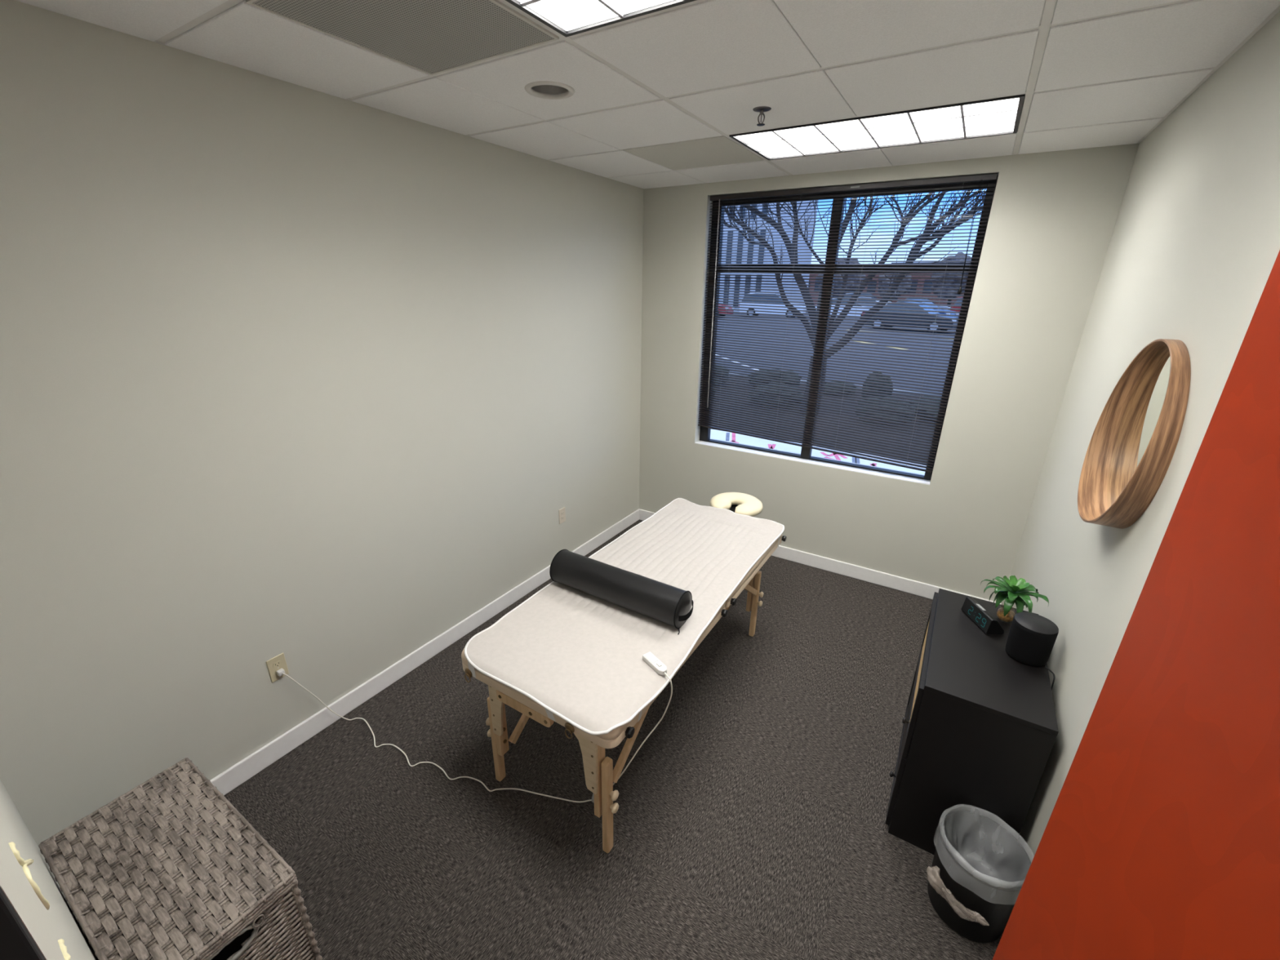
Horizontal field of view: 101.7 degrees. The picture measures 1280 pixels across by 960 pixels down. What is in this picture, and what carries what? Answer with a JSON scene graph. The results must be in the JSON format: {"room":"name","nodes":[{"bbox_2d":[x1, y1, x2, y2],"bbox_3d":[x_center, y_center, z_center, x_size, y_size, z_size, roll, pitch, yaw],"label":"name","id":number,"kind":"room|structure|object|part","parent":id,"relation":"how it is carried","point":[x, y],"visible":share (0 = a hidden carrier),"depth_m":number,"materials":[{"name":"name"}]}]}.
{"room":"massage room","nodes":[
{"label":"massage room","id":0,"kind":"room"},
{"bbox_2d":[0,779,98,959],"bbox_3d":[-0.833,0.396,0.593,2.871,2.966,0.124,13,24,29],"label":"wall","id":1,"kind":"structure","parent":0,"point":[27,881],"depth_m":0.56,"materials":[{"name":"paint"}]},
{"bbox_2d":[0,887,45,959],"bbox_3d":[-0.032,0.955,0.263,0.865,2.170,0.125,13,24,29],"label":"door frame","id":2,"kind":"structure","parent":1,"relation":"attached to","point":[16,943],"depth_m":0.28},
{"bbox_2d":[0,0,643,857],"bbox_3d":[-1.032,-0.486,2.955,0.120,2.966,4.202,13,24,29],"label":"wall","id":3,"kind":"structure","parent":0,"point":[321,380],"depth_m":2.06,"materials":[{"name":"paint"}]},
{"bbox_2d":[266,653,288,682],"bbox_3d":[-1.618,0.839,2.331,0.008,0.116,0.072,13,24,29],"label":"wall outlet","id":4,"kind":"object","parent":3,"relation":"attached to","point":[275,664],"visible":1,"depth_m":2.32,"materials":[{"name":"beige plastic"}]},
{"bbox_2d":[272,660,281,668],"bbox_3d":[-1.616,0.821,2.323,0.002,0.025,0.035,13,24,29],"label":"receptacle","id":5,"kind":"object","parent":4,"relation":"attached to","point":[276,664],"depth_m":2.32,"materials":[{"name":"beige plastic"}]},
{"bbox_2d":[209,508,639,795],"bbox_3d":[-1.020,0.880,3.381,0.014,0.109,3.862,13,24,29],"label":"baseboard","id":6,"kind":"structure","parent":3,"relation":"attached to","point":[235,775],"depth_m":2.80,"materials":[{"name":"paint"}]},
{"bbox_2d":[558,506,565,524],"bbox_3d":[-0.582,0.267,3.905,0.008,0.116,0.072,13,24,29],"label":"wall outlet","id":7,"kind":"object","parent":3,"relation":"attached to","point":[562,512],"visible":1,"depth_m":3.90,"materials":[{"name":"beige plastic"}]},
{"bbox_2d":[224,519,1006,959],"bbox_3d":[-0.167,1.463,2.175,3.111,0.120,5.670,13,24,29],"label":"floor","id":8,"kind":"structure","parent":0,"point":[748,824],"depth_m":2.18,"materials":[{"name":"carpet"}]},
{"bbox_2d":[38,757,322,959],"bbox_3d":[-1.297,1.305,1.520,0.683,0.600,0.345,13,24,29],"label":"laundry basket","id":9,"kind":"object","parent":8,"relation":"on","point":[168,868],"visible":1,"depth_m":1.39,"materials":[{"name":"grey wicker"}]},
{"bbox_2d":[461,534,786,853],"bbox_3d":[0.079,0.817,2.715,0.774,0.720,1.862,13,24,29],"label":"massage table","id":10,"kind":"object","parent":8,"relation":"on","point":[600,775],"visible":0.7,"depth_m":1.99,"materials":[{"name":"beige wood"}]},
{"bbox_3d":[-0.668,0.751,2.028,0.042,0.042,0.009,13,24,29],"label":"clasp plate","id":11,"kind":"part","parent":10,"relation":"part of","materials":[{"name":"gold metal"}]},
{"bbox_3d":[-0.643,1.037,2.240,0.029,0.038,0.037,13,24,29],"label":"leg knob","id":12,"kind":"part","parent":10,"relation":"part of","materials":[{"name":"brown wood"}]},
{"bbox_3d":[-0.644,1.098,2.263,0.029,0.038,0.037,13,24,29],"label":"leg knob","id":13,"kind":"part","parent":10,"relation":"part of","materials":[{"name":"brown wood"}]},
{"bbox_3d":[-0.543,0.920,2.096,0.158,0.329,0.012,13,24,29],"label":"gusset plate","id":14,"kind":"part","parent":10,"relation":"part of","materials":[{"name":"brown wood"}]},
{"bbox_3d":[-0.587,0.960,2.175,0.026,0.461,0.044,13,24,29],"label":"leg","id":15,"kind":"part","parent":10,"relation":"part of","materials":[{"name":"brown wood"}]},
{"bbox_3d":[-0.441,0.868,1.990,0.279,0.048,0.020,13,24,29],"label":"cross rail","id":16,"kind":"part","parent":10,"relation":"part of","materials":[{"name":"brown wood"}]},
{"bbox_2d":[276,497,784,802],"bbox_3d":[-0.182,0.860,2.545,2.598,0.752,1.391,-13,24,-33],"label":"pad","id":17,"kind":"object","parent":10,"relation":"on","point":[593,663],"visible":0.87,"depth_m":2.19,"materials":[{"name":"white fabric"}]},
{"bbox_3d":[-0.729,0.971,2.240,1.753,0.741,0.209,6,21,13],"label":"power cord","id":18,"kind":"part","parent":17,"relation":"part of","materials":[{"name":"white plastic"}]},
{"bbox_2d":[591,793,594,803],"bbox_3d":[-0.161,1.298,2.151,0.118,0.182,0.044,13,24,29],"label":"plastic bag","id":19,"kind":"object","parent":17,"relation":"on","point":[593,796],"visible":0.23,"depth_m":2.19,"materials":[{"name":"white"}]},
{"bbox_2d":[549,549,693,634],"bbox_3d":[-0.089,0.479,2.339,0.706,0.160,0.168,13,24,29],"label":"bolster","id":20,"kind":"object","parent":17,"relation":"on","point":[670,605],"visible":1,"depth_m":2.26,"materials":[{"name":"black leather"}]},
{"bbox_3d":[0.199,0.548,2.172,0.024,0.041,0.118,13,24,29],"label":"strap handle","id":21,"kind":"part","parent":20,"relation":"part of","materials":[{"name":"black leather"}]},
{"bbox_3d":[0.044,0.675,1.980,0.028,0.002,0.050,-13,25,-34],"label":"setting panel","id":22,"kind":"part","parent":17,"relation":"part of","materials":[{"name":"white plastic"}]},
{"bbox_3d":[-0.241,0.849,1.782,0.042,0.042,0.009,13,24,29],"label":"clasp plate","id":23,"kind":"part","parent":10,"relation":"part of","materials":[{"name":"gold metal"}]},
{"bbox_3d":[-0.222,0.993,1.911,0.158,0.329,0.012,13,24,29],"label":"gusset plate","id":24,"kind":"part","parent":10,"relation":"part of","materials":[{"name":"brown wood"}]},
{"bbox_3d":[-0.150,1.060,1.924,0.026,0.461,0.044,13,24,29],"label":"leg","id":25,"kind":"part","parent":10,"relation":"part of","materials":[{"name":"brown wood"}]},
{"bbox_3d":[-0.097,1.223,1.948,0.029,0.038,0.037,13,24,29],"label":"leg knob","id":26,"kind":"part","parent":10,"relation":"part of","materials":[{"name":"brown wood"}]},
{"bbox_3d":[-0.096,1.163,1.925,0.029,0.038,0.037,13,24,29],"label":"leg knob","id":27,"kind":"part","parent":10,"relation":"part of","materials":[{"name":"brown wood"}]},
{"bbox_2d":[710,492,763,516],"bbox_3d":[0.643,0.176,3.482,0.350,0.102,0.330,13,24,29],"label":"cradle","id":28,"kind":"object","parent":10,"relation":"attached to","point":[739,503],"visible":0.81,"depth_m":3.45,"materials":[{"name":"beige fabric"}]},
{"bbox_3d":[0.640,0.201,3.487,0.220,0.011,0.200,13,24,29],"label":"support plate","id":29,"kind":"part","parent":28,"relation":"part of","materials":[{"name":"black plastic"}]},
{"bbox_3d":[0.687,0.599,3.195,0.026,0.461,0.044,13,24,29],"label":"leg","id":30,"kind":"part","parent":10,"relation":"part of","materials":[{"name":"brown wood"}]},
{"bbox_3d":[0.740,0.762,3.219,0.029,0.038,0.037,13,24,29],"label":"leg knob","id":31,"kind":"part","parent":10,"relation":"part of","materials":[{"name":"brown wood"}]},
{"bbox_3d":[0.741,0.701,3.196,0.029,0.038,0.037,13,24,29],"label":"leg knob","id":32,"kind":"part","parent":10,"relation":"part of","materials":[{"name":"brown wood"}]},
{"bbox_2d":[884,588,1058,854],"bbox_3d":[1.358,1.008,2.211,0.424,0.750,0.762,13,24,29],"label":"base cabinet","id":33,"kind":"object","parent":8,"relation":"on","point":[980,731],"visible":0.95,"depth_m":1.89,"materials":[{"name":"black laminate"}]},
{"bbox_3d":[1.021,1.191,2.107,0.024,0.024,0.024,13,24,29],"label":"knob","id":34,"kind":"part","parent":33,"relation":"part of","materials":[{"name":"black plastic"}]},
{"bbox_3d":[1.204,1.125,2.356,0.016,0.355,0.750,13,24,29],"label":"door","id":35,"kind":"part","parent":33,"relation":"part of","materials":[{"name":"black laminate"}]},
{"bbox_3d":[1.202,1.125,2.357,0.005,0.255,0.650,13,24,29],"label":"plain panel","id":36,"kind":"part","parent":33,"relation":"part of","materials":[{"name":"black laminate"}]},
{"bbox_3d":[1.043,0.947,2.048,0.024,0.024,0.024,13,24,29],"label":"knob","id":37,"kind":"part","parent":33,"relation":"part of","materials":[{"name":"black plastic"}]},
{"bbox_3d":[1.208,0.798,2.234,0.016,0.333,0.750,13,24,29],"label":"door","id":38,"kind":"part","parent":33,"relation":"part of","materials":[{"name":"black laminate"}]},
{"bbox_3d":[1.207,0.798,2.235,0.005,0.233,0.650,13,24,29],"label":"cane panel","id":39,"kind":"part","parent":33,"relation":"part of","materials":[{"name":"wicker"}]},
{"bbox_3d":[1.181,1.127,1.909,0.382,0.732,0.018,13,24,29],"label":"panel","id":40,"kind":"part","parent":33,"relation":"part of","materials":[{"name":"black laminate"}]},
{"bbox_2d":[961,596,1004,634],"bbox_3d":[1.456,0.571,2.211,0.075,0.071,0.175,1,20,-1],"label":"alarm clock","id":41,"kind":"object","parent":33,"relation":"on","point":[978,614],"visible":1,"depth_m":2.18,"materials":[{"name":"black plastic"}]},
{"bbox_2d":[980,575,1048,622],"bbox_3d":[1.565,0.511,2.196,0.238,0.195,0.200,13,24,29],"label":"potted plant","id":42,"kind":"object","parent":33,"relation":"on","point":[1012,590],"visible":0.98,"depth_m":2.18,"materials":[{"name":"green plant"}]},
{"bbox_2d":[1004,612,1058,690],"bbox_3d":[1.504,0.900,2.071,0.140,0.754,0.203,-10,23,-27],"label":"smart speaker","id":43,"kind":"object","parent":33,"relation":"on","point":[1032,637],"visible":0.85,"depth_m":1.95},
{"bbox_2d":[926,810,1031,942],"bbox_3d":[1.162,1.374,1.812,0.289,0.335,0.298,13,24,29],"label":"waste bin","id":44,"kind":"object","parent":8,"relation":"on","point":[977,873],"visible":0.94,"depth_m":1.80,"materials":[{"name":"black plastic"}]},
{"bbox_2d":[14,0,1279,188],"bbox_3d":[0.259,-1.490,1.741,3.071,0.202,4.162,13,24,29],"label":"ceiling","id":45,"kind":"structure","parent":0,"point":[657,100],"depth_m":1.77,"materials":[{"name":"tile"}]},
{"bbox_2d":[245,0,559,75],"bbox_3d":[-0.644,-1.298,1.473,0.584,0.008,0.584,13,24,29],"label":"ceiling vent","id":46,"kind":"object","parent":45,"relation":"in","point":[429,37],"visible":1,"depth_m":1.50,"materials":[{"name":"metal"}]},
{"bbox_2d":[524,80,574,99],"bbox_3d":[-0.341,-1.536,1.956,0.188,0.137,0.188,13,24,29],"label":"recessed light","id":47,"kind":"object","parent":45,"relation":"in","point":[548,90],"visible":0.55,"depth_m":2.02,"materials":[{"name":"white metal"}]},
{"bbox_2d":[505,0,696,37],"bbox_3d":[0.134,-1.153,1.014,1.191,0.078,0.582,13,24,29],"label":"ceiling light","id":48,"kind":"object","parent":45,"relation":"attached to","point":[568,18],"visible":1,"depth_m":1.46,"materials":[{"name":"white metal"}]},
{"bbox_2d":[555,0,589,8],"bbox_3d":[0.134,-1.178,1.004,1.171,0.008,0.562,13,24,29],"label":"diffuser","id":49,"kind":"object","parent":48,"relation":"attached to","point":[558,3],"depth_m":1.48,"materials":[{"name":"white plastic"}]},
{"bbox_2d":[752,106,771,126],"bbox_3d":[0.503,-1.506,2.164,0.076,0.058,0.076,13,24,29],"label":"sprinkler","id":50,"kind":"object","parent":45,"relation":"attached to","point":[761,109],"visible":1,"depth_m":2.15,"materials":[{"name":"silver metal"}]},
{"bbox_2d":[728,93,1025,159],"bbox_3d":[1.096,-1.683,2.475,1.191,0.078,0.582,13,24,29],"label":"ceiling light","id":51,"kind":"object","parent":45,"relation":"attached to","point":[1002,115],"visible":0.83,"depth_m":2.48,"materials":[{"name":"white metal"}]},
{"bbox_2d":[639,142,1139,603],"bbox_3d":[1.288,-0.773,3.815,2.871,2.966,0.220,13,24,29],"label":"wall","id":52,"kind":"structure","parent":0,"point":[1053,216],"depth_m":3.42,"materials":[{"name":"paint"}]},
{"bbox_2d":[640,509,995,603],"bbox_3d":[1.207,0.600,4.220,2.843,0.109,0.014,13,24,29],"label":"baseboard","id":53,"kind":"structure","parent":52,"relation":"attached to","point":[913,587],"depth_m":3.96,"materials":[{"name":"paint"}]},
{"bbox_2d":[694,174,998,484],"bbox_3d":[1.275,-1.034,3.716,1.763,1.855,0.200,13,24,29],"label":"window","id":54,"kind":"structure","parent":52,"relation":"in","point":[806,456],"depth_m":3.63,"materials":[{"name":"brown metal"}]},
{"bbox_3d":[1.263,-0.167,4.039,1.763,0.006,0.200,13,24,29],"label":"sill","id":55,"kind":"part","parent":54,"relation":"part of","materials":[{"name":"paint"}]},
{"bbox_2d":[697,173,997,472],"bbox_3d":[1.237,-1.047,3.638,1.745,1.769,0.050,13,24,29],"label":"window blind","id":56,"kind":"object","parent":54,"relation":"attached to","point":[987,177],"visible":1,"depth_m":3.58,"materials":[{"name":"grey plastic"}]},
{"bbox_3d":[0.655,-1.200,3.977,0.001,1.671,0.027,13,24,29],"label":"ladder cord","id":57,"kind":"part","parent":56,"relation":"part of","materials":[{"name":"black fabric"}]},
{"bbox_3d":[1.058,-1.099,3.748,0.001,1.690,0.027,13,24,29],"label":"ladder cord","id":58,"kind":"part","parent":56,"relation":"part of","materials":[{"name":"black fabric"}]},
{"bbox_3d":[1.230,-0.259,3.939,1.745,0.082,0.024,13,24,29],"label":"rail","id":59,"kind":"part","parent":56,"relation":"part of","materials":[{"name":"metal"}]},
{"bbox_3d":[1.441,-1.003,3.530,0.001,1.708,0.027,13,24,29],"label":"ladder cord","id":60,"kind":"part","parent":56,"relation":"part of","materials":[{"name":"black fabric"}]},
{"bbox_3d":[1.849,-0.901,3.299,0.001,1.728,0.027,13,24,29],"label":"ladder cord","id":61,"kind":"part","parent":56,"relation":"part of","materials":[{"name":"black fabric"}]},
{"bbox_3d":[1.922,-1.425,3.034,0.019,0.569,0.005,13,24,29],"label":"pull cord","id":62,"kind":"part","parent":56,"relation":"part of","materials":[{"name":"fabric"}]},
{"bbox_2d":[1001,10,1279,862],"bbox_3d":[1.511,0.095,1.492,0.120,2.966,4.202,13,24,29],"label":"wall","id":63,"kind":"structure","parent":0,"point":[1193,248],"depth_m":1.69,"materials":[{"name":"paint"}]},
{"bbox_2d":[1077,338,1191,528],"bbox_3d":[1.531,-0.142,1.644,0.087,0.586,0.586,13,24,29],"label":"wall mirror","id":64,"kind":"object","parent":63,"relation":"attached to","point":[1135,438],"visible":1,"depth_m":1.64,"materials":[{"name":"brown wood"}]},
{"bbox_2d":[1106,344,1170,508],"bbox_3d":[1.565,-0.135,1.624,0.005,0.571,0.571,13,24,29],"label":"mirror glass","id":65,"kind":"object","parent":64,"relation":"attached to","point":[1140,407],"depth_m":1.68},
{"bbox_2d":[992,249,1279,959],"bbox_3d":[0.554,0.880,0.511,0.095,2.130,0.929,9,22,20],"label":"door","id":66,"kind":"structure","parent":63,"relation":"in","point":[1160,840],"depth_m":0.59,"materials":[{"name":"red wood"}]},
{"label":"outside","id":67,"kind":"structure","parent":0,"visible":0},
{"bbox_2d":[711,375,935,463],"bbox_3d":[-5.345,-3.173,14.710,100.000,0.280,5.150,13,24,29],"label":"bed","id":68,"kind":"object","parent":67,"point":[728,375],"depth_m":8.61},
{"bbox_2d":[713,364,729,384],"bbox_3d":[1.083,-2.447,11.906,1.840,0.512,1.901,13,24,29],"label":"shrub","id":69,"kind":"object","parent":68,"relation":"on","point":[715,364],"visible":0.06,"depth_m":11.51,"materials":[{"name":"green plant"}]},
{"bbox_2d":[747,368,801,386],"bbox_3d":[2.977,-2.250,11.560,1.181,0.434,1.190,13,24,29],"label":"shrub","id":70,"kind":"object","parent":68,"relation":"on","point":[774,369],"visible":0.3,"depth_m":11.22,"materials":[{"name":"green plant"}]},
{"bbox_2d":[746,383,803,407],"bbox_3d":[2.588,-1.629,9.904,1.065,0.416,1.030,13,24,29],"label":"shrub","id":71,"kind":"object","parent":68,"relation":"on","point":[770,384],"visible":0.24,"depth_m":9.57,"materials":[{"name":"green plant"}]},
{"bbox_2d":[822,381,857,395],"bbox_3d":[4.155,-1.970,11.094,0.907,0.267,0.939,13,24,29],"label":"shrub","id":72,"kind":"object","parent":68,"relation":"on","point":[829,381],"visible":0.25,"depth_m":10.80,"materials":[{"name":"green plant"}]},
{"bbox_2d":[723,188,986,414],"bbox_3d":[2.942,-3.249,8.390,4.562,4.536,4.129,13,24,29],"label":"bare tree","id":73,"kind":"object","parent":68,"relation":"on","point":[965,191],"visible":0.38,"depth_m":8.15,"materials":[{"name":"brown plant"}]},
{"bbox_2d":[861,372,893,397],"bbox_3d":[4.566,-1.769,10.041,0.569,0.637,0.588,13,24,29],"label":"shrub","id":74,"kind":"object","parent":68,"relation":"on","point":[872,372],"visible":0.23,"depth_m":9.85,"materials":[{"name":"green plant"}]},
{"bbox_2d":[854,395,915,426],"bbox_3d":[4.091,-1.167,8.692,0.951,0.437,0.967,13,24,29],"label":"shrub","id":75,"kind":"object","parent":68,"relation":"on","point":[877,396],"visible":0.28,"depth_m":8.44,"materials":[{"name":"green plant"}]},
{"bbox_2d":[909,395,941,422],"bbox_3d":[5.470,-1.208,8.977,1.733,0.352,1.736,13,24,29],"label":"shrub","id":76,"kind":"object","parent":68,"relation":"on","point":[922,396],"visible":0.08,"depth_m":8.87,"materials":[{"name":"green plant"}]},
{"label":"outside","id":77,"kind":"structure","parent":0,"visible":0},
{"bbox_2d":[728,373,942,395],"bbox_3d":[-3.942,-3.974,16.830,100.000,0.340,0.180,13,24,29],"label":"kerb","id":78,"kind":"object","parent":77,"point":[729,373],"depth_m":11.20,"materials":[{"name":"concrete"}]},
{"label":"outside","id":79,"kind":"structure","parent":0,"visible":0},
{"bbox_2d":[710,429,926,475],"bbox_3d":[-7.547,-1.969,11.361,100.000,0.300,3.220,13,24,29],"label":"ground walk","id":80,"kind":"structure","parent":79,"point":[714,434],"depth_m":7.18,"materials":[{"name":"concrete"}]},
{"bbox_2d":[725,432,729,440],"bbox_3d":[1.295,-0.640,7.703,0.050,0.004,0.452,4,21,9],"label":"utility cover","id":81,"kind":"object","parent":80,"relation":"on","point":[727,435],"visible":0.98,"depth_m":7.71,"materials":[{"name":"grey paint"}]},
{"bbox_2d":[730,432,738,443],"bbox_3d":[1.367,-0.620,7.650,0.120,0.004,0.579,2,20,4],"label":"paint marking","id":82,"kind":"object","parent":80,"relation":"on","point":[733,433],"visible":0.89,"depth_m":7.61,"materials":[{"name":"pink paint"}]},
{"bbox_2d":[768,444,776,448],"bbox_3d":[1.821,-0.467,7.259,0.110,0.004,0.256,8,22,19],"label":"utility cover","id":83,"kind":"object","parent":80,"relation":"on","point":[770,446],"visible":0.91,"depth_m":7.26,"materials":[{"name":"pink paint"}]},
{"bbox_2d":[820,452,847,460],"bbox_3d":[2.559,-0.298,6.833,0.301,0.004,0.512,-4,21,-13],"label":"paint marking","id":84,"kind":"object","parent":80,"relation":"on","point":[836,455],"visible":0.7,"depth_m":6.88,"materials":[{"name":"pink paint"}]},
{"bbox_2d":[852,457,859,463],"bbox_3d":[2.772,-0.243,6.694,0.090,0.004,0.350,8,22,18],"label":"utility cover","id":85,"kind":"object","parent":80,"relation":"on","point":[855,460],"visible":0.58,"depth_m":6.71,"materials":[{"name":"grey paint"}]},
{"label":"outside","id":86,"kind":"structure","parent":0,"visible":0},
{"bbox_2d":[715,306,955,392],"bbox_3d":[25.370,-20.087,61.369,160.000,0.250,111.220,13,24,29],"label":"road","id":87,"kind":"structure","parent":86,"point":[806,307],"depth_m":19.56,"materials":[{"name":"grey asphalt"}]},
{"bbox_2d":[717,304,733,315],"bbox_3d":[4.592,-13.187,39.529,4.760,1.495,1.840,11,23,26],"label":"parked car","id":88,"kind":"object","parent":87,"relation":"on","point":[718,304],"visible":0.09,"depth_m":38.29,"materials":[{"name":"red paint"}]},
{"bbox_2d":[715,354,758,369],"bbox_3d":[2.839,-3.645,15.970,0.120,0.006,4.774,-4,21,-11],"label":"road marking","id":89,"kind":"object","parent":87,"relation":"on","point":[715,354],"visible":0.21,"depth_m":15.72,"materials":[{"name":"white paint"}]},
{"bbox_2d":[718,200,818,311],"bbox_3d":[9.354,-22.676,51.720,12.200,10.900,14.600,13,24,29],"label":"building","id":90,"kind":"structure","parent":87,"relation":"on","point":[803,204],"depth_m":45.18,"materials":[{"name":"grey concrete"}]},
{"bbox_2d":[738,293,806,317],"bbox_3d":[10.087,-13.282,39.627,4.770,1.755,1.840,9,22,22],"label":"parked car","id":91,"kind":"object","parent":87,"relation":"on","point":[749,293],"visible":0.36,"depth_m":39.04,"materials":[{"name":"white paint"}]},
{"bbox_2d":[815,258,866,297],"bbox_3d":[22.841,-22.316,59.083,4.953,5.354,5.180,-17,27,-39],"label":"tree","id":92,"kind":"object","parent":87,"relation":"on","point":[856,260],"visible":0.18,"depth_m":57.27,"materials":[{"name":"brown plant"}]},
{"bbox_2d":[815,297,869,318],"bbox_3d":[15.213,-12.806,38.921,4.760,1.495,1.840,7,21,15],"label":"parked car","id":93,"kind":"object","parent":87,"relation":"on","point":[833,298],"visible":0.09,"depth_m":38.08,"materials":[{"name":"white paint"}]},
{"bbox_2d":[808,274,882,305],"bbox_3d":[29.166,-27.273,73.288,10.600,5.000,12.600,13,24,29],"label":"building","id":94,"kind":"structure","parent":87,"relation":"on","point":[810,274],"depth_m":69.62,"materials":[{"name":"red brick"}]},
{"bbox_2d":[856,297,876,307],"bbox_3d":[19.152,-14.779,44.373,4.760,1.495,1.840,9,22,20],"label":"parked car","id":95,"kind":"object","parent":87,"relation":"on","point":[859,297],"visible":0.08,"depth_m":43.53,"materials":[{"name":"silver paint"}]},
{"bbox_2d":[844,293,889,304],"bbox_3d":[23.064,-18.114,53.107,4.770,1.755,1.840,13,24,29],"label":"parked car","id":96,"kind":"object","parent":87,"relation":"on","point":[864,294],"visible":0.11,"depth_m":52.46,"materials":[{"name":"white paint"}]},
{"bbox_2d":[856,341,906,349],"bbox_3d":[9.653,-5.544,21.334,0.250,0.006,3.607,-4,21,-12],"label":"road marking","id":97,"kind":"object","parent":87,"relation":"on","point":[856,341],"visible":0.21,"depth_m":20.34,"materials":[{"name":"yellow paint"}]},
{"bbox_2d":[877,273,911,302],"bbox_3d":[29.272,-22.089,60.150,3.674,4.357,3.720,13,24,29],"label":"tree","id":98,"kind":"object","parent":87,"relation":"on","point":[907,276],"visible":0.29,"depth_m":58.93,"materials":[{"name":"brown plant"}]},
{"bbox_2d":[862,302,958,333],"bbox_3d":[14.899,-8.987,28.652,4.760,1.495,1.840,19,27,40],"label":"parked car","id":99,"kind":"object","parent":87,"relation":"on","point":[917,305],"visible":0.38,"depth_m":27.97,"materials":[{"name":"paint"}]},
{"bbox_2d":[891,262,964,307],"bbox_3d":[42.242,-26.111,70.106,14.800,5.400,12.600,13,24,29],"label":"building","id":100,"kind":"structure","parent":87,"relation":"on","point":[913,276],"depth_m":66.92,"materials":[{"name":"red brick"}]},
{"bbox_2d":[897,299,959,315],"bbox_3d":[19.214,-11.696,36.094,1.840,1.495,4.760,-15,25,-36],"label":"parked car","id":101,"kind":"object","parent":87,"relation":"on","point":[935,306],"visible":0.09,"depth_m":35.19,"materials":[{"name":"blue paint"}]},
{"bbox_2d":[906,297,950,310],"bbox_3d":[25.459,-15.802,47.364,4.760,1.495,1.840,13,24,29],"label":"parked car","id":102,"kind":"object","parent":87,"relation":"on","point":[907,298],"visible":0.07,"depth_m":46.49,"materials":[{"name":"silver paint"}]},
{"bbox_2d":[930,252,971,306],"bbox_3d":[34.326,-21.682,56.948,4.788,5.967,4.991,13,24,29],"label":"tree","id":103,"kind":"object","parent":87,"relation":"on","point":[956,255],"visible":0.32,"depth_m":55.86,"materials":[{"name":"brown plant"}]},
{"bbox_2d":[950,297,963,311],"bbox_3d":[25.150,-12.301,37.579,4.770,1.755,1.840,13,24,29],"label":"parked car","id":104,"kind":"object","parent":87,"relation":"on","point":[957,300],"visible":0.09,"depth_m":37.80,"materials":[{"name":"red paint"}]}
]}

